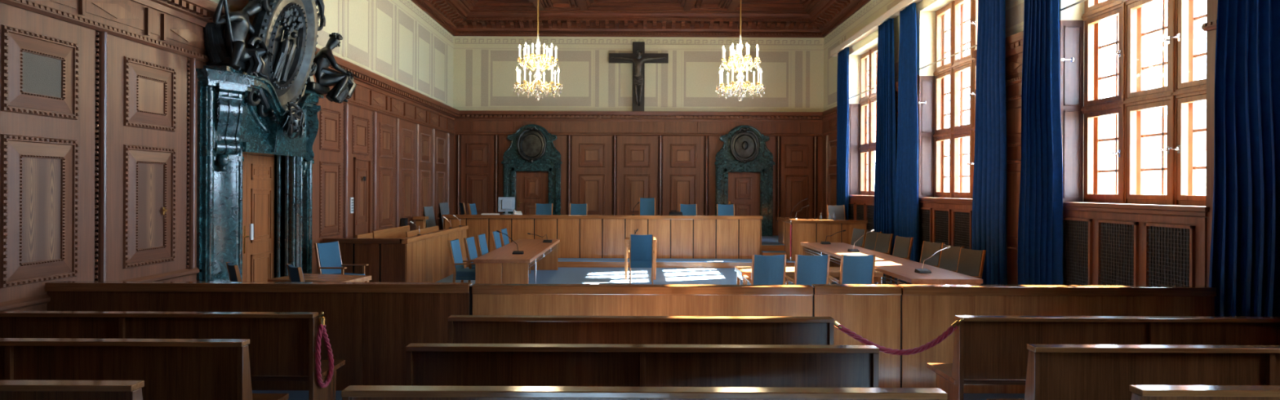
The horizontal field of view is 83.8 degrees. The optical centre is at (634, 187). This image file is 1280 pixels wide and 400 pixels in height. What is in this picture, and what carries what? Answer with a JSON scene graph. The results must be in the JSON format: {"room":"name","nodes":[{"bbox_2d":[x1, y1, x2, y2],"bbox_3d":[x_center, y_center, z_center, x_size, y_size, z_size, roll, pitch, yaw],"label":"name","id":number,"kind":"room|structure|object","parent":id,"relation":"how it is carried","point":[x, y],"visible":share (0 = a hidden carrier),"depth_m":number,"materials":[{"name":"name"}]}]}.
{"room":"courtroom","nodes":[
{"label":"courtroom","id":0,"kind":"room"},
{"bbox_2d":[0,0,459,311],"bbox_3d":[-5.095,-1.721,8.070,0.535,6.900,24.140,0,0,0],"label":"wall","id":1,"kind":"structure","parent":0,"point":[99,98],"depth_m":7.36,"materials":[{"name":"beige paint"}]},
{"bbox_2d":[195,65,323,281],"bbox_3d":[-4.956,0.149,9.620,0.630,3.160,2.880,0,0,0],"label":"portal","id":2,"kind":"object","parent":1,"relation":"attached to","point":[228,127],"visible":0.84,"depth_m":8.75,"materials":[{"name":"stone"}]},
{"bbox_2d":[203,0,273,78],"bbox_3d":[-4.761,-1.851,8.483,0.575,0.995,0.840,0,0,0],"label":"statue","id":3,"kind":"object","parent":2,"relation":"on","point":[228,49],"visible":0.92,"depth_m":8.38,"materials":[{"name":"brown metal"}]},
{"bbox_2d":[244,50,265,75],"bbox_3d":[-4.703,-1.530,8.682,0.359,0.316,0.212,0,0,-25],"label":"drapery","id":4,"kind":"object","parent":3,"relation":"hanging from","point":[255,59],"depth_m":8.65,"materials":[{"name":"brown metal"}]},
{"bbox_2d":[242,154,274,281],"bbox_3d":[-5.235,0.628,9.620,0.136,2.200,1.480,0,0,0],"label":"door","id":5,"kind":"structure","parent":2,"relation":"attached to","point":[258,171],"depth_m":9.90,"materials":[{"name":"brown wood"}]},
{"bbox_2d":[246,0,325,123],"bbox_3d":[-4.609,-1.945,9.502,0.705,2.197,1.777,0,0,-2],"label":"cartouche","id":6,"kind":"object","parent":2,"relation":"on","point":[288,29],"visible":0.84,"depth_m":9.53,"materials":[{"name":"black metal"}]},
{"bbox_2d":[282,101,305,138],"bbox_3d":[-4.624,-0.912,9.624,0.245,0.503,0.542,0,0,0],"label":"mask","id":7,"kind":"object","parent":2,"relation":"attached to","point":[292,124],"visible":1,"depth_m":9.56,"materials":[{"name":"black metal"}]},
{"bbox_2d":[305,32,358,103],"bbox_3d":[-4.672,-1.804,10.760,0.741,1.082,0.838,0,0,0],"label":"statue","id":8,"kind":"object","parent":2,"relation":"on","point":[344,86],"visible":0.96,"depth_m":10.67,"materials":[{"name":"brown metal"}]},
{"bbox_2d":[321,67,356,98],"bbox_3d":[-4.526,-1.603,10.879,0.230,0.447,0.649,0,0,31],"label":"drapery","id":9,"kind":"object","parent":8,"relation":"hanging from","point":[344,86],"depth_m":10.72,"materials":[{"name":"brown metal"}]},
{"bbox_2d":[349,197,353,213],"bbox_3d":[-5.024,0.309,12.660,0.030,0.280,0.120,0,0,0],"label":"switch panel","id":10,"kind":"object","parent":1,"relation":"attached to","point":[351,201],"visible":1,"depth_m":12.62,"materials":[{"name":"white plastic"}]},
{"bbox_2d":[352,157,371,238],"bbox_3d":[-5.027,0.589,13.140,0.090,2.280,0.760,0,0,0],"label":"door","id":11,"kind":"structure","parent":1,"relation":"in","point":[362,166],"depth_m":13.16,"materials":[{"name":"brown wood"}]},
{"bbox_2d":[400,217,408,226],"bbox_3d":[-4.973,0.779,15.375,0.100,0.260,0.170,0,0,0],"label":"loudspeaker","id":12,"kind":"object","parent":1,"relation":"attached to","point":[404,221],"visible":0.55,"depth_m":15.30,"materials":[{"name":"black"}]},
{"bbox_2d":[453,35,823,235],"bbox_3d":[0.242,-1.699,19.872,11.210,6.900,0.535,0,0,0],"label":"wall","id":13,"kind":"structure","parent":0,"point":[614,155],"depth_m":19.81,"materials":[{"name":"beige paint"}]},
{"bbox_2d":[501,124,562,214],"bbox_3d":[-2.840,-0.010,19.663,1.660,3.496,0.355,0,0,0],"label":"doorway","id":14,"kind":"structure","parent":13,"relation":"in","point":[531,148],"depth_m":19.60,"materials":[{"name":"green stone"}]},
{"bbox_2d":[516,171,547,213],"bbox_3d":[-2.842,0.488,19.762,0.890,1.900,0.095,0,0,0],"label":"door","id":15,"kind":"structure","parent":14,"relation":"attached to","point":[531,186],"depth_m":19.78,"materials":[{"name":"brown wood"}]},
{"bbox_2d":[608,41,668,111],"bbox_3d":[0.098,-3.080,19.638,1.640,1.920,0.284,0,0,0],"label":"crucifix","id":16,"kind":"object","parent":13,"relation":"on","point":[638,57],"visible":1,"depth_m":19.70,"materials":[{"name":"black wood"}]},
{"bbox_2d":[714,124,774,235],"bbox_3d":[3.010,0.015,19.663,1.660,3.496,0.355,0,0,0],"label":"doorway","id":17,"kind":"structure","parent":13,"relation":"in","point":[744,149],"depth_m":19.60,"materials":[{"name":"green stone"}]},
{"bbox_2d":[728,172,759,215],"bbox_3d":[3.008,0.513,19.762,0.890,1.900,0.095,0,0,0],"label":"door","id":18,"kind":"structure","parent":17,"relation":"attached to","point":[744,188],"depth_m":19.78,"materials":[{"name":"brown wood"}]},
{"bbox_2d":[252,266,1024,399],"bbox_3d":[-0.008,1.900,7.920,13.000,0.300,24.440,0,0,0],"label":"floor","id":19,"kind":"structure","parent":0,"point":[564,275],"depth_m":13.75,"materials":[{"name":"carpet"}]},
{"bbox_2d":[0,379,144,399],"bbox_3d":[-3.515,1.295,3.376,2.648,0.880,0.538,0,0,0],"label":"pew","id":20,"kind":"object","parent":19,"relation":"on","point":[10,389],"visible":1,"depth_m":3.15,"materials":[{"name":"brown wood"}]},
{"bbox_2d":[0,337,288,399],"bbox_3d":[-3.515,1.295,4.251,2.648,0.880,0.538,0,0,0],"label":"pew","id":21,"kind":"object","parent":19,"relation":"on","point":[170,369],"visible":0.95,"depth_m":4.02,"materials":[{"name":"brown wood"}]},
{"bbox_2d":[0,311,345,399],"bbox_3d":[-3.515,1.295,5.131,2.648,0.880,0.538,0,0,0],"label":"pew","id":22,"kind":"object","parent":19,"relation":"on","point":[282,346],"visible":0.58,"depth_m":4.90,"materials":[{"name":"brown wood"}]},
{"bbox_2d":[315,311,333,387],"bbox_3d":[-2.167,1.126,4.998,0.050,0.543,0.252,0,0,0],"label":"rope","id":23,"kind":"object","parent":22,"relation":"hanging from","point":[322,321],"visible":1,"depth_m":4.92,"materials":[{"name":"red fabric"}]},
{"bbox_2d":[226,262,242,281],"bbox_3d":[-4.122,1.273,7.829,0.595,0.920,0.470,0,0,-40],"label":"armchair","id":24,"kind":"object","parent":19,"relation":"on","point":[233,271],"visible":0.14,"depth_m":7.56,"materials":[{"name":"brown wood"}]},
{"bbox_2d":[286,263,304,281],"bbox_3d":[-3.382,1.276,7.669,0.595,0.920,0.470,0,0,-40],"label":"armchair","id":25,"kind":"object","parent":19,"relation":"on","point":[295,273],"visible":0.11,"depth_m":7.42,"materials":[{"name":"blue fabric"}]},
{"bbox_2d":[267,273,371,282],"bbox_3d":[-3.812,1.409,8.651,0.980,0.650,0.620,0,0,12],"label":"table","id":26,"kind":"object","parent":19,"relation":"on","point":[308,277],"visible":0.17,"depth_m":8.60,"materials":[{"name":"brown wood"}]},
{"bbox_2d":[314,240,368,275],"bbox_3d":[-4.380,1.272,10.616,0.595,0.920,0.500,0,0,20],"label":"armchair","id":27,"kind":"object","parent":19,"relation":"on","point":[328,256],"visible":0.48,"depth_m":10.68,"materials":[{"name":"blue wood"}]},
{"bbox_2d":[355,232,373,238],"bbox_3d":[-4.565,1.266,12.450,0.380,0.930,0.700,0,0,0],"label":"bench","id":28,"kind":"object","parent":19,"relation":"on","point":[369,235],"visible":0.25,"depth_m":12.44,"materials":[{"name":"brown wood"}]},
{"bbox_2d":[372,225,409,238],"bbox_3d":[-4.625,1.266,14.250,0.480,0.930,2.100,0,0,0],"label":"bench","id":29,"kind":"object","parent":19,"relation":"on","point":[397,232],"visible":0.19,"depth_m":14.20,"materials":[{"name":"brown wood"}]},
{"bbox_2d":[322,225,468,282],"bbox_3d":[-4.315,1.271,13.480,1.360,0.921,4.160,0,0,0],"label":"desk","id":30,"kind":"object","parent":19,"relation":"on","point":[424,257],"visible":0.64,"depth_m":11.46,"materials":[{"name":"brown wood"}]},
{"bbox_2d":[405,225,439,237],"bbox_3d":[-3.975,1.268,14.150,0.480,0.930,2.100,0,0,0],"label":"bench","id":31,"kind":"object","parent":19,"relation":"on","point":[413,233],"visible":0.25,"depth_m":14.01,"materials":[{"name":"brown wood"}]},
{"bbox_2d":[447,238,475,282],"bbox_3d":[-2.611,1.279,11.264,0.595,0.920,0.470,0,0,5],"label":"armchair","id":32,"kind":"object","parent":19,"relation":"on","point":[460,273],"visible":0.64,"depth_m":11.09,"materials":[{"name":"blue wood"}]},
{"bbox_2d":[463,236,477,282],"bbox_3d":[-2.496,1.280,11.824,0.595,0.920,0.470,0,0,5],"label":"armchair","id":33,"kind":"object","parent":19,"relation":"on","point":[469,243],"visible":0.27,"depth_m":11.76,"materials":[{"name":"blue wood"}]},
{"bbox_2d":[475,233,488,256],"bbox_3d":[-2.470,1.280,12.594,0.595,0.920,0.470,0,0,5],"label":"armchair","id":34,"kind":"object","parent":19,"relation":"on","point":[481,239],"visible":0.23,"depth_m":12.57,"materials":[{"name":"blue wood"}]},
{"bbox_2d":[490,230,502,249],"bbox_3d":[-2.412,1.280,13.584,0.595,0.920,0.470,0,0,5],"label":"armchair","id":35,"kind":"object","parent":19,"relation":"on","point":[495,237],"visible":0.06,"depth_m":13.56,"materials":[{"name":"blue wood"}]},
{"bbox_2d":[498,227,530,273],"bbox_3d":[-2.392,1.280,14.324,0.595,0.920,0.470,0,0,5],"label":"armchair","id":36,"kind":"object","parent":19,"relation":"on","point":[504,238],"visible":0.17,"depth_m":14.33,"materials":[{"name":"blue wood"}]},
{"bbox_2d":[473,239,559,284],"bbox_3d":[-2.041,1.416,13.050,0.870,0.650,4.300,0,0,0],"label":"table","id":37,"kind":"object","parent":19,"relation":"on","point":[500,265],"visible":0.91,"depth_m":11.19,"materials":[{"name":"brown wood"}]},
{"bbox_2d":[496,230,524,254],"bbox_3d":[-2.069,0.895,11.800,0.449,0.393,0.117,0,0,0],"label":"microphone","id":38,"kind":"object","parent":37,"relation":"on","point":[514,252],"visible":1,"depth_m":11.79,"materials":[{"name":"black"}]},
{"bbox_2d":[527,232,552,242],"bbox_3d":[-1.910,0.996,14.300,0.491,0.191,0.117,0,0,0],"label":"microphone","id":39,"kind":"object","parent":37,"relation":"on","point":[547,240],"visible":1,"depth_m":14.29,"materials":[{"name":"black"}]},
{"bbox_2d":[466,257,795,267],"bbox_3d":[0.048,1.680,17.725,10.230,0.139,4.130,0,0,0],"label":"platform","id":40,"kind":"object","parent":19,"relation":"on","point":[562,262],"depth_m":15.67,"materials":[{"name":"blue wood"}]},
{"bbox_2d":[413,216,428,229],"bbox_3d":[-4.805,1.114,16.000,0.280,0.950,0.260,0,0,0],"label":"lectern","id":41,"kind":"object","parent":40,"relation":"on","point":[420,220],"visible":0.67,"depth_m":15.91,"materials":[{"name":"brown wood"}]},
{"bbox_2d":[442,213,762,258],"bbox_3d":[-0.745,1.116,16.565,7.320,0.980,0.570,0,0,0],"label":"bench","id":42,"kind":"object","parent":40,"relation":"on","point":[580,236],"visible":0.72,"depth_m":16.32,"materials":[{"name":"brown wood"}]},
{"bbox_2d":[481,213,499,214],"bbox_3d":[-3.353,0.602,16.550,0.400,0.026,0.140,0,0,0],"label":"keyboard","id":43,"kind":"object","parent":42,"relation":"on","point":[482,213],"visible":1,"depth_m":16.49,"materials":[{"name":"white plastic"}]},
{"bbox_2d":[497,197,515,214],"bbox_3d":[-3.022,0.416,16.750,0.400,0.400,0.220,0,0,-25],"label":"computer monitor","id":44,"kind":"object","parent":42,"relation":"on","point":[504,204],"visible":0.84,"depth_m":16.70,"materials":[{"name":"grey plastic"}]},
{"bbox_2d":[504,208,522,214],"bbox_3d":[-2.824,0.556,16.505,0.418,0.126,0.206,0,0,-17],"label":"desk phone","id":45,"kind":"object","parent":42,"relation":"on","point":[515,212],"visible":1,"depth_m":16.48,"materials":[{"name":"white plastic"}]},
{"bbox_2d":[668,210,683,215],"bbox_3d":[0.958,0.577,16.700,0.319,0.113,0.199,0,0,0],"label":"console","id":46,"kind":"object","parent":42,"relation":"on","point":[671,213],"visible":1,"depth_m":16.65,"materials":[{"name":"black plastic"}]},
{"bbox_2d":[777,217,867,261],"bbox_3d":[4.305,1.172,16.570,1.720,0.910,1.480,0,0,0],"label":"bench","id":47,"kind":"object","parent":40,"relation":"on","point":[803,230],"visible":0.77,"depth_m":15.86,"materials":[{"name":"brown wood"}]},
{"bbox_2d":[790,220,791,261],"bbox_3d":[3.457,1.175,15.830,0.030,0.902,0.030,0,0,0],"label":"rope","id":48,"kind":"object","parent":47,"relation":"hanging from","point":[790,220],"visible":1,"depth_m":15.82,"materials":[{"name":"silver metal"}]},
{"bbox_2d":[44,280,1216,393],"bbox_3d":[-0.054,1.291,6.165,10.056,0.918,0.130,0,0,0],"label":"barrier","id":49,"kind":"object","parent":19,"relation":"on","point":[370,326],"visible":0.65,"depth_m":6.12,"materials":[{"name":"brown wood"}]},
{"bbox_2d":[624,236,656,279],"bbox_3d":[0.104,1.365,13.910,0.600,0.770,0.620,0,0,0],"label":"table","id":50,"kind":"object","parent":19,"relation":"on","point":[627,239],"visible":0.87,"depth_m":13.60,"materials":[{"name":"brown wood"}]},
{"bbox_2d":[447,315,834,345],"bbox_3d":[0.038,1.310,5.041,2.596,0.880,0.538,0,0,0],"label":"pew","id":51,"kind":"object","parent":19,"relation":"on","point":[462,329],"visible":0.45,"depth_m":4.81,"materials":[{"name":"brown wood"}]},
{"bbox_2d":[834,317,964,355],"bbox_3d":[1.771,1.004,4.830,0.915,0.256,0.041,0,0,0],"label":"rope","id":52,"kind":"object","parent":51,"relation":"hanging from","point":[953,326],"visible":0.97,"depth_m":4.82,"materials":[{"name":"red fabric"}]},
{"bbox_2d":[628,234,654,284],"bbox_3d":[0.115,1.290,13.072,0.470,0.920,0.595,0,0,0],"label":"armchair","id":53,"kind":"object","parent":19,"relation":"on","point":[641,251],"visible":0.98,"depth_m":12.85,"materials":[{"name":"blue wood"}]},
{"bbox_2d":[405,342,879,387],"bbox_3d":[0.038,1.310,4.161,2.596,0.880,0.538,0,0,0],"label":"pew","id":54,"kind":"object","parent":19,"relation":"on","point":[606,365],"visible":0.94,"depth_m":3.93,"materials":[{"name":"brown wood"}]},
{"bbox_2d":[341,385,947,399],"bbox_3d":[0.038,1.310,3.311,2.596,0.880,0.538,0,0,0],"label":"pew","id":55,"kind":"object","parent":19,"relation":"on","point":[351,392],"visible":1,"depth_m":3.04,"materials":[{"name":"brown wood"}]},
{"bbox_2d":[742,253,786,284],"bbox_3d":[1.686,1.297,9.262,0.470,0.920,0.595,0,0,-1],"label":"armchair","id":56,"kind":"object","parent":19,"relation":"on","point":[766,269],"visible":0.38,"depth_m":9.01,"materials":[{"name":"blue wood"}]},
{"bbox_2d":[785,254,830,285],"bbox_3d":[2.233,1.299,9.262,0.470,0.920,0.595,0,0,-1],"label":"armchair","id":57,"kind":"object","parent":19,"relation":"on","point":[808,269],"visible":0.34,"depth_m":9.01,"materials":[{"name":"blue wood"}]},
{"bbox_2d":[734,266,883,284],"bbox_3d":[2.384,1.446,9.910,1.900,0.628,0.660,0,0,0],"label":"table","id":58,"kind":"object","parent":19,"relation":"on","point":[834,272],"visible":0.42,"depth_m":9.61,"materials":[{"name":"brown wood"}]},
{"bbox_2d":[828,254,875,284],"bbox_3d":[2.809,1.302,9.262,0.470,0.920,0.595,0,0,-1],"label":"armchair","id":59,"kind":"object","parent":19,"relation":"on","point":[854,269],"visible":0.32,"depth_m":9.01,"materials":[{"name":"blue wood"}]},
{"bbox_2d":[850,227,866,248],"bbox_3d":[4.460,1.309,14.865,0.595,0.920,0.470,0,0,-18],"label":"armchair","id":60,"kind":"object","parent":19,"relation":"on","point":[857,233],"visible":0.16,"depth_m":14.92,"materials":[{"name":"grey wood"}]},
{"bbox_2d":[863,230,882,250],"bbox_3d":[4.460,1.309,13.966,0.595,0.920,0.470,0,0,-19],"label":"armchair","id":61,"kind":"object","parent":19,"relation":"on","point":[871,237],"visible":0.12,"depth_m":14.08,"materials":[{"name":"brown wood"}]},
{"bbox_2d":[874,232,893,283],"bbox_3d":[4.460,1.309,13.364,0.595,0.920,0.470,0,0,-18],"label":"armchair","id":62,"kind":"object","parent":19,"relation":"on","point":[883,241],"visible":0.21,"depth_m":13.40,"materials":[{"name":"brown wood"}]},
{"bbox_2d":[800,242,982,284],"bbox_3d":[3.824,1.441,11.670,0.880,0.650,5.860,0,0,0],"label":"table","id":63,"kind":"object","parent":19,"relation":"on","point":[899,268],"visible":0.4,"depth_m":10.24,"materials":[{"name":"brown wood"}]},
{"bbox_2d":[820,229,845,244],"bbox_3d":[3.952,0.974,14.200,0.490,0.286,0.117,0,0,0],"label":"microphone","id":64,"kind":"object","parent":63,"relation":"on","point":[825,242],"visible":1,"depth_m":14.19,"materials":[{"name":"black"}]},
{"bbox_2d":[847,229,874,252],"bbox_3d":[3.951,0.920,12.450,0.449,0.393,0.117,0,0,0],"label":"microphone","id":65,"kind":"object","parent":63,"relation":"on","point":[853,250],"visible":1,"depth_m":12.44,"materials":[{"name":"black"}]},
{"bbox_2d":[914,245,950,273],"bbox_3d":[3.949,0.942,9.431,0.490,0.349,0.118,0,0,-11],"label":"microphone","id":66,"kind":"object","parent":63,"relation":"on","point":[922,270],"visible":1,"depth_m":9.40,"materials":[{"name":"black"}]},
{"bbox_2d":[885,235,913,284],"bbox_3d":[4.460,1.309,12.414,0.595,0.920,0.470,0,0,-17],"label":"armchair","id":67,"kind":"object","parent":19,"relation":"on","point":[903,246],"visible":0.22,"depth_m":12.45,"materials":[{"name":"brown wood"}]},
{"bbox_2d":[897,240,944,284],"bbox_3d":[4.460,1.309,11.166,0.595,0.920,0.470,0,0,-19],"label":"armchair","id":68,"kind":"object","parent":19,"relation":"on","point":[929,248],"visible":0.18,"depth_m":11.25,"materials":[{"name":"brown wood"}]},
{"bbox_2d":[938,244,964,272],"bbox_3d":[4.461,1.309,10.512,0.595,0.920,0.470,0,0,-15],"label":"armchair","id":69,"kind":"object","parent":19,"relation":"on","point":[948,260],"visible":0.26,"depth_m":10.58,"materials":[{"name":"brown wood"}]},
{"bbox_2d":[956,247,986,284],"bbox_3d":[4.460,1.309,9.865,0.595,0.920,0.470,0,0,-19],"label":"armchair","id":70,"kind":"object","parent":19,"relation":"on","point":[971,262],"visible":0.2,"depth_m":9.91,"materials":[{"name":"brown wood"}]},
{"bbox_2d":[927,315,1279,399],"bbox_3d":[3.525,1.325,5.111,2.648,0.880,0.538,0,0,0],"label":"pew","id":71,"kind":"object","parent":19,"relation":"on","point":[988,349],"visible":0.63,"depth_m":4.88,"materials":[{"name":"brown wood"}]},
{"bbox_2d":[986,344,1279,399],"bbox_3d":[3.525,1.325,4.201,2.648,0.880,0.538,0,0,0],"label":"pew","id":72,"kind":"object","parent":19,"relation":"on","point":[1054,371],"visible":0.94,"depth_m":3.97,"materials":[{"name":"brown wood"}]},
{"bbox_2d":[1128,385,1279,399],"bbox_3d":[3.525,1.325,3.371,2.648,0.880,0.538,0,0,0],"label":"pew","id":73,"kind":"object","parent":19,"relation":"on","point":[1139,392],"visible":1,"depth_m":3.12,"materials":[{"name":"brown wood"}]},
{"bbox_2d":[410,0,871,37],"bbox_3d":[0.255,-4.774,7.780,11.210,1.150,24.720,0,0,0],"label":"ceiling","id":74,"kind":"structure","parent":0,"point":[489,18],"depth_m":19.31,"materials":[{"name":"brown wood"}]},
{"bbox_2d":[513,0,562,100],"bbox_3d":[-1.696,-3.231,12.494,0.854,3.393,0.845,0,0,0],"label":"crystal chandelier","id":75,"kind":"object","parent":74,"relation":"hanging from","point":[537,76],"visible":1,"depth_m":12.45,"materials":[{"name":"clear glass"}]},
{"bbox_2d":[715,0,764,101],"bbox_3d":[1.854,-3.216,12.494,0.854,3.393,0.845,0,0,0],"label":"crystal chandelier","id":76,"kind":"object","parent":74,"relation":"hanging from","point":[739,60],"visible":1,"depth_m":12.44,"materials":[{"name":"clear glass"}]},
{"bbox_2d":[761,235,786,255],"bbox_3d":[0.049,1.457,18.040,10.230,0.304,3.500,0,0,0],"label":"floor","id":77,"kind":"structure","parent":0,"point":[771,246],"depth_m":16.62,"materials":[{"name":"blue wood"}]},
{"bbox_2d":[423,206,435,227],"bbox_3d":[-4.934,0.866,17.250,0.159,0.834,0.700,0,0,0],"label":"chair","id":78,"kind":"object","parent":77,"relation":"on","point":[428,211],"visible":0.56,"depth_m":17.23,"materials":[{"name":"fabric"}]},
{"bbox_2d":[439,202,449,227],"bbox_3d":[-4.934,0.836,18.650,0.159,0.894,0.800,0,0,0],"label":"chair","id":79,"kind":"object","parent":77,"relation":"on","point":[444,207],"visible":0.49,"depth_m":18.54,"materials":[{"name":"blue fabric"}]},
{"bbox_2d":[458,202,466,213],"bbox_3d":[-4.096,0.827,17.928,0.595,0.920,0.470,0,0,-28],"label":"armchair","id":80,"kind":"object","parent":77,"relation":"on","point":[462,207],"visible":0.18,"depth_m":17.72,"materials":[{"name":"brown wood"}]},
{"bbox_2d":[467,203,477,213],"bbox_3d":[-3.664,0.829,17.106,0.595,0.920,0.470,0,0,7],"label":"armchair","id":81,"kind":"object","parent":77,"relation":"on","point":[472,207],"visible":0.2,"depth_m":17.11,"materials":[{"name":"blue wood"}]},
{"bbox_2d":[534,203,552,214],"bbox_3d":[-2.227,0.835,17.188,0.470,0.920,0.595,0,0,0],"label":"armchair","id":82,"kind":"object","parent":77,"relation":"on","point":[540,208],"visible":0.22,"depth_m":17.41,"materials":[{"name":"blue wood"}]},
{"bbox_2d":[569,203,587,214],"bbox_3d":[-1.378,0.838,17.188,0.470,0.920,0.595,0,0,0],"label":"armchair","id":83,"kind":"object","parent":77,"relation":"on","point":[575,209],"visible":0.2,"depth_m":17.41,"materials":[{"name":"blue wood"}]},
{"bbox_2d":[639,197,655,214],"bbox_3d":[0.297,0.770,17.196,0.440,1.070,0.612,0,0,0],"label":"armchair","id":84,"kind":"object","parent":77,"relation":"on","point":[646,206],"visible":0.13,"depth_m":17.42,"materials":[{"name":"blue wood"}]},
{"bbox_2d":[679,204,697,214],"bbox_3d":[1.298,0.850,17.188,0.470,0.920,0.595,0,0,0],"label":"armchair","id":85,"kind":"object","parent":77,"relation":"on","point":[686,209],"visible":0.2,"depth_m":17.42,"materials":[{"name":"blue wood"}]},
{"bbox_2d":[716,204,734,214],"bbox_3d":[2.212,0.853,17.188,0.470,0.920,0.595,0,0,0],"label":"armchair","id":86,"kind":"object","parent":77,"relation":"on","point":[721,209],"visible":0.23,"depth_m":17.41,"materials":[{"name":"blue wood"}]},
{"bbox_2d":[826,204,845,219],"bbox_3d":[4.805,0.864,16.747,0.470,0.920,0.595,0,0,-6],"label":"armchair","id":87,"kind":"object","parent":77,"relation":"on","point":[838,211],"visible":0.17,"depth_m":16.97,"materials":[{"name":"brown wood"}]},
{"bbox_2d":[821,0,1217,286],"bbox_3d":[5.440,-1.677,8.070,0.575,6.900,24.140,0,0,0],"label":"wall","id":88,"kind":"structure","parent":0,"point":[873,10],"depth_m":9.90,"materials":[{"name":"beige paint"}]},
{"bbox_2d":[836,47,848,219],"bbox_3d":[5.076,-0.809,17.489,0.109,5.120,0.877,0,0,0],"label":"curtain","id":89,"kind":"object","parent":88,"relation":"hanging from","point":[842,82],"visible":0.63,"depth_m":17.31,"materials":[{"name":"fabric"}]},
{"bbox_2d":[848,202,855,219],"bbox_3d":[5.176,0.897,17.128,0.030,1.090,0.623,0,0,0],"label":"vent grille","id":90,"kind":"object","parent":88,"relation":"attached to","point":[851,206],"depth_m":17.05,"materials":[{"name":"black wood"}]},
{"bbox_2d":[848,35,878,231],"bbox_3d":[5.436,-0.907,16.385,0.535,4.760,2.390,0,0,0],"label":"window","id":91,"kind":"structure","parent":88,"relation":"in","point":[861,68],"depth_m":17.40,"materials":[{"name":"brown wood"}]},
{"bbox_2d":[855,203,865,220],"bbox_3d":[5.176,0.897,16.385,0.030,1.090,0.623,0,0,0],"label":"vent grille","id":92,"kind":"object","parent":91,"relation":"attached to","point":[860,207],"depth_m":16.38,"materials":[{"name":"black wood"}]},
{"bbox_2d":[866,204,874,231],"bbox_3d":[5.176,0.897,15.642,0.030,1.090,0.623,0,0,0],"label":"vent grille","id":93,"kind":"object","parent":91,"relation":"attached to","point":[869,207],"depth_m":15.73,"materials":[{"name":"black wood"}]},
{"bbox_2d":[830,0,922,56],"bbox_3d":[5.097,-3.399,7.775,0.305,0.140,20.550,0,0,0],"label":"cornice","id":94,"kind":"structure","parent":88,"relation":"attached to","point":[893,12],"depth_m":15.07,"materials":[{"name":"beige"}]},
{"bbox_2d":[873,17,896,277],"bbox_3d":[5.072,-0.809,14.524,0.125,5.120,1.174,0,0,0],"label":"curtain","id":95,"kind":"object","parent":88,"relation":"hanging from","point":[885,157],"visible":0.83,"depth_m":14.41,"materials":[{"name":"fabric"}]},
{"bbox_2d":[894,2,919,284],"bbox_3d":[5.067,-0.809,13.318,0.116,5.121,1.025,0,0,0],"label":"curtain","id":96,"kind":"object","parent":88,"relation":"hanging from","point":[906,205],"visible":0.87,"depth_m":13.19,"materials":[{"name":"fabric"}]},
{"bbox_2d":[918,0,977,262],"bbox_3d":[5.436,-0.907,12.025,0.535,4.760,2.390,0,0,0],"label":"window","id":97,"kind":"structure","parent":88,"relation":"in","point":[950,224],"depth_m":12.46,"materials":[{"name":"brown wood"}]},
{"bbox_2d":[918,207,932,262],"bbox_3d":[5.176,0.897,12.768,0.030,1.090,0.623,0,0,0],"label":"vent grille","id":98,"kind":"object","parent":97,"relation":"attached to","point":[925,213],"depth_m":12.72,"materials":[{"name":"black wood"}]},
{"bbox_2d":[933,208,951,245],"bbox_3d":[5.176,0.897,12.025,0.030,1.090,0.623,0,0,0],"label":"vent grille","id":99,"kind":"object","parent":97,"relation":"attached to","point":[942,216],"depth_m":12.02,"materials":[{"name":"black wood"}]},
{"bbox_2d":[952,209,972,249],"bbox_3d":[5.176,0.897,11.282,0.030,1.090,0.623,0,0,0],"label":"vent grille","id":100,"kind":"object","parent":97,"relation":"attached to","point":[962,219],"depth_m":11.28,"materials":[{"name":"black wood"}]},
{"bbox_2d":[971,0,1007,284],"bbox_3d":[5.068,-0.809,10.219,0.121,5.121,0.939,0,0,0],"label":"curtain","id":101,"kind":"object","parent":88,"relation":"hanging from","point":[988,220],"visible":0.87,"depth_m":10.14,"materials":[{"name":"fabric"}]},
{"bbox_2d":[1017,0,1062,284],"bbox_3d":[5.075,-0.809,8.969,0.116,5.120,0.941,0,0,0],"label":"curtain","id":102,"kind":"object","parent":88,"relation":"hanging from","point":[1040,220],"visible":0.88,"depth_m":8.87,"materials":[{"name":"fabric"}]},
{"bbox_2d":[1061,57,1074,62],"bbox_3d":[5.152,-1.528,8.500,0.130,0.060,0.057,0,0,0],"label":"curtain hook","id":103,"kind":"object","parent":88,"relation":"attached to","point":[1072,60],"visible":1,"depth_m":8.49,"materials":[{"name":"silver metal"}]},
{"bbox_2d":[1059,0,1208,285],"bbox_3d":[5.436,-0.907,7.665,0.535,4.760,2.390,0,0,0],"label":"window","id":104,"kind":"structure","parent":88,"relation":"in","point":[1100,248],"depth_m":7.94,"materials":[{"name":"brown wood"}]},
{"bbox_2d":[1062,217,1092,284],"bbox_3d":[5.176,0.897,8.408,0.030,1.090,0.623,0,0,0],"label":"vent grille","id":105,"kind":"object","parent":104,"relation":"attached to","point":[1077,231],"depth_m":8.35,"materials":[{"name":"black"}]},
{"bbox_2d":[1096,219,1138,285],"bbox_3d":[5.176,0.897,7.665,0.030,1.090,0.623,0,0,0],"label":"vent grille","id":106,"kind":"object","parent":104,"relation":"attached to","point":[1117,240],"depth_m":7.66,"materials":[{"name":"black"}]},
{"bbox_2d":[1143,222,1195,285],"bbox_3d":[5.176,0.897,6.922,0.030,1.090,0.623,0,0,0],"label":"vent grille","id":107,"kind":"object","parent":104,"relation":"attached to","point":[1169,257],"depth_m":6.92,"materials":[{"name":"black"}]},
{"bbox_2d":[1208,0,1279,316],"bbox_3d":[5.075,-0.809,5.856,0.109,5.120,0.853,0,0,0],"label":"curtain","id":108,"kind":"object","parent":88,"relation":"hanging from","point":[1245,256],"visible":0.75,"depth_m":5.91,"materials":[{"name":"fabric"}]},
{"label":"outside","id":109,"kind":"structure","parent":0,"visible":0},
{"bbox_3d":[48.954,11.106,40.000,82.000,0.300,200.000,0,0,0],"label":"ground","id":110,"kind":"structure","parent":109,"visible":0},
{"bbox_2d":[958,109,1206,195],"bbox_3d":[50.992,1.964,70.000,11.200,18.000,62.000,0,0,0],"label":"building","id":111,"kind":"structure","parent":110,"relation":"on","point":[1153,125],"depth_m":64.14,"materials":[{"name":"stone"}]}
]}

